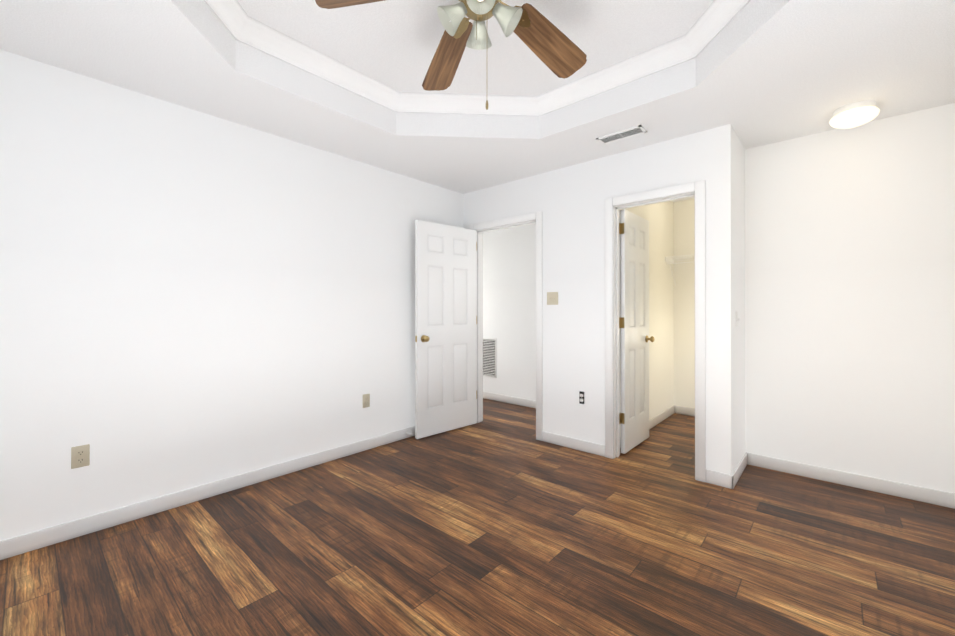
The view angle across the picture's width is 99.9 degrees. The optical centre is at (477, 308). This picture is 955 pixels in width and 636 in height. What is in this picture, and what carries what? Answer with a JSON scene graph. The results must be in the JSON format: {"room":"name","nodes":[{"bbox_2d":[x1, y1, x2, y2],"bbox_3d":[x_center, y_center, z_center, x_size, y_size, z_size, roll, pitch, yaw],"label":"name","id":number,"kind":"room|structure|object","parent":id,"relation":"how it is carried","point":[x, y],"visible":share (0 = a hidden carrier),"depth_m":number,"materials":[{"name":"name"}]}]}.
{"room":"empty bedroom","nodes":[
{"label":"empty bedroom","id":0,"kind":"room"},
{"bbox_2d":[0,49,463,540],"bbox_3d":[-1.457,-0.026,2.961,0.120,2.470,4.040,0,0,42],"label":"wall","id":1,"kind":"structure","parent":0,"point":[190,298],"depth_m":2.45,"materials":[{"name":"white paint"}]},
{"bbox_2d":[71,444,89,468],"bbox_3d":[-2.104,0.786,2.129,0.010,0.114,0.070,0,0,42],"label":"electrical outlet","id":2,"kind":"object","parent":1,"relation":"attached to","point":[80,456],"visible":1,"depth_m":2.13,"materials":[{"name":"beige plastic"}]},
{"bbox_2d":[0,426,414,559],"bbox_3d":[-1.407,1.163,2.913,0.013,0.090,3.800,0,0,42],"label":"baseboard","id":3,"kind":"structure","parent":1,"relation":"attached to","point":[24,543],"depth_m":2.42,"materials":[{"name":"paint"}]},
{"bbox_2d":[363,394,369,407],"bbox_3d":[-0.950,0.790,3.431,0.010,0.114,0.070,0,0,42],"label":"electrical outlet","id":4,"kind":"object","parent":1,"relation":"attached to","point":[366,400],"visible":1,"depth_m":3.43,"materials":[{"name":"beige plastic"}]},
{"bbox_2d":[0,398,954,635],"bbox_3d":[0.028,1.238,2.882,5.640,0.060,5.900,0,0,42],"label":"floor","id":5,"kind":"structure","parent":0,"point":[499,520],"depth_m":1.96,"materials":[{"name":"brown wood"}]},
{"bbox_2d":[0,0,954,201],"bbox_3d":[0.028,-1.377,2.891,5.640,0.271,5.900,0,0,42],"label":"ceiling","id":6,"kind":"structure","parent":0,"point":[791,69],"depth_m":2.25,"materials":[{"name":"white paint"}]},
{"bbox_2d":[315,0,586,109],"bbox_3d":[0.044,-1.169,1.667,1.285,0.694,1.278,0,0,42],"label":"fan","id":7,"kind":"object","parent":6,"relation":"hanging from","point":[556,51],"visible":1,"depth_m":1.89,"materials":[{"name":"brown wood"}]},
{"bbox_2d":[204,0,750,115],"bbox_3d":[0.010,-1.463,1.665,2.500,0.105,2.500,0,0,42],"label":"crown molding","id":8,"kind":"structure","parent":6,"relation":"attached to","point":[712,22],"depth_m":2.46,"materials":[{"name":"paint"}]},
{"bbox_2d":[596,125,646,144],"bbox_3d":[1.028,-1.237,2.873,0.320,0.008,0.130,0,0,42],"label":"ceiling vent","id":9,"kind":"object","parent":6,"relation":"in","point":[623,134],"visible":1,"depth_m":2.86,"materials":[{"name":"white plastic"}]},
{"bbox_2d":[829,100,879,128],"bbox_3d":[2.340,-1.190,2.498,0.230,0.106,0.230,0,0,42],"label":"dome light","id":10,"kind":"object","parent":6,"relation":"attached to","point":[854,114],"visible":1,"depth_m":2.44,"materials":[{"name":"white glass"}]},
{"bbox_2d":[483,224,535,400],"bbox_3d":[0.450,-0.019,5.200,3.200,2.470,0.120,0,0,42],"label":"wall","id":11,"kind":"structure","parent":0,"point":[509,289],"depth_m":5.13,"materials":[{"name":"white paint"}]},
{"bbox_2d":[483,338,496,377],"bbox_3d":[0.137,0.656,5.388,0.300,0.520,0.009,0,0,42],"label":"air vent","id":12,"kind":"object","parent":11,"relation":"in","point":[489,357],"visible":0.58,"depth_m":5.36,"materials":[{"name":"white plastic"}]},
{"bbox_2d":[483,392,535,407],"bbox_3d":[0.450,1.171,5.106,3.080,0.090,0.013,0,0,42],"label":"baseboard","id":13,"kind":"structure","parent":11,"relation":"attached to","point":[512,400],"depth_m":5.12,"materials":[{"name":"paint"}]},
{"bbox_2d":[464,124,734,474],"bbox_3d":[0.172,-0.023,4.136,4.198,2.470,0.120,0,0,42],"label":"wall","id":14,"kind":"structure","parent":0,"point":[569,202],"depth_m":3.34,"materials":[{"name":"white paint"}]},
{"bbox_2d":[415,220,476,438],"bbox_3d":[-0.299,0.192,3.988,0.170,2.015,0.791,0,0,42],"label":"bedroom door","id":15,"kind":"structure","parent":14,"relation":"in","point":[445,331],"depth_m":3.90,"materials":[{"name":"paint"}]},
{"bbox_2d":[469,211,542,440],"bbox_3d":[0.298,0.162,4.023,0.905,2.100,0.152,0,0,42],"label":"door frame","id":16,"kind":"structure","parent":14,"relation":"attached to","point":[537,216],"depth_m":3.92,"materials":[{"name":"paint"}]},
{"bbox_2d":[547,292,557,304],"bbox_3d":[0.669,-0.089,3.602,0.116,0.114,0.020,0,0,42],"label":"light switch","id":17,"kind":"object","parent":14,"relation":"attached to","point":[552,298],"visible":1,"depth_m":3.60,"materials":[{"name":"beige plastic"}]},
{"bbox_2d":[542,431,604,456],"bbox_3d":[0.817,1.165,3.471,0.600,0.090,0.013,0,0,42],"label":"baseboard","id":18,"kind":"structure","parent":14,"relation":"attached to","point":[578,444],"depth_m":3.45,"materials":[{"name":"paint"}]},
{"bbox_2d":[579,391,583,403],"bbox_3d":[0.885,0.760,3.413,0.044,0.104,0.010,0,0,42],"label":"electrical outlet","id":19,"kind":"object","parent":14,"relation":"attached to","point":[581,397],"visible":1,"depth_m":3.41,"materials":[{"name":"black"}]},
{"bbox_2d":[619,209,654,453],"bbox_3d":[1.379,0.191,3.522,0.171,2.015,0.631,0,0,42],"label":"closet door","id":20,"kind":"structure","parent":14,"relation":"in","point":[634,292],"depth_m":3.48,"materials":[{"name":"paint"}]},
{"bbox_2d":[605,180,705,481],"bbox_3d":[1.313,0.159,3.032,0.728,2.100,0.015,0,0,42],"label":"door frame","id":21,"kind":"structure","parent":14,"relation":"attached to","point":[698,188],"depth_m":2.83,"materials":[{"name":"paint"}]},
{"bbox_2d":[706,469,733,488],"bbox_3d":[1.647,1.163,2.735,0.163,0.090,0.013,0,0,42],"label":"baseboard","id":22,"kind":"structure","parent":14,"relation":"attached to","point":[718,478],"depth_m":2.73,"materials":[{"name":"paint"}]},
{"bbox_2d":[620,199,694,436],"bbox_3d":[1.987,-0.014,3.769,0.758,2.450,1.740,0,0,42],"label":"wall","id":23,"kind":"structure","parent":0,"point":[671,329],"depth_m":4.53,"materials":[{"name":"white paint"}]},
{"bbox_2d":[620,405,674,447],"bbox_3d":[1.709,1.167,4.011,0.013,0.090,1.740,0,0,42],"label":"baseboard","id":24,"kind":"structure","parent":23,"relation":"attached to","point":[660,417],"depth_m":4.27,"materials":[{"name":"paint"}]},
{"bbox_2d":[665,254,694,285],"bbox_3d":[2.460,-0.419,4.304,0.754,0.308,0.312,0,0,42],"label":"closet shelf","id":25,"kind":"object","parent":23,"relation":"attached to","point":[670,260],"visible":0.4,"depth_m":4.44,"materials":[{"name":"white metal"}]},
{"bbox_2d":[675,405,694,415],"bbox_3d":[2.558,1.168,4.410,0.758,0.090,0.013,0,0,42],"label":"baseboard","id":26,"kind":"structure","parent":23,"relation":"attached to","point":[684,410],"depth_m":4.57,"materials":[{"name":"paint"}]},
{"bbox_2d":[734,131,745,468],"bbox_3d":[2.355,-0.025,3.523,0.120,2.470,1.860,0,0,42],"label":"wall","id":27,"kind":"structure","parent":0,"point":[739,287],"depth_m":2.94,"materials":[{"name":"white paint"}]},
{"bbox_2d":[736,311,739,327],"bbox_3d":[1.843,0.078,2.840,0.020,0.114,0.070,0,0,42],"label":"light switch","id":28,"kind":"object","parent":27,"relation":"attached to","point":[737,319],"visible":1,"depth_m":2.83,"materials":[{"name":"white plastic"}]},
{"bbox_2d":[732,453,746,487],"bbox_3d":[1.896,1.163,2.902,0.013,0.090,0.593,0,0,42],"label":"baseboard return","id":29,"kind":"object","parent":27,"relation":"attached to","point":[739,470],"visible":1,"depth_m":2.85,"materials":[{"name":"paint"}]},
{"bbox_2d":[745,103,954,492],"bbox_3d":[2.667,-0.027,2.698,1.442,2.470,0.120,0,0,42],"label":"wall","id":30,"kind":"structure","parent":0,"point":[849,300],"depth_m":2.71,"materials":[{"name":"white paint"}]},
{"bbox_2d":[746,452,954,508],"bbox_3d":[2.578,1.163,2.684,1.322,0.090,0.013,0,0,42],"label":"baseboard","id":31,"kind":"structure","parent":30,"relation":"attached to","point":[926,495],"depth_m":2.70,"materials":[{"name":"paint"}]}
]}

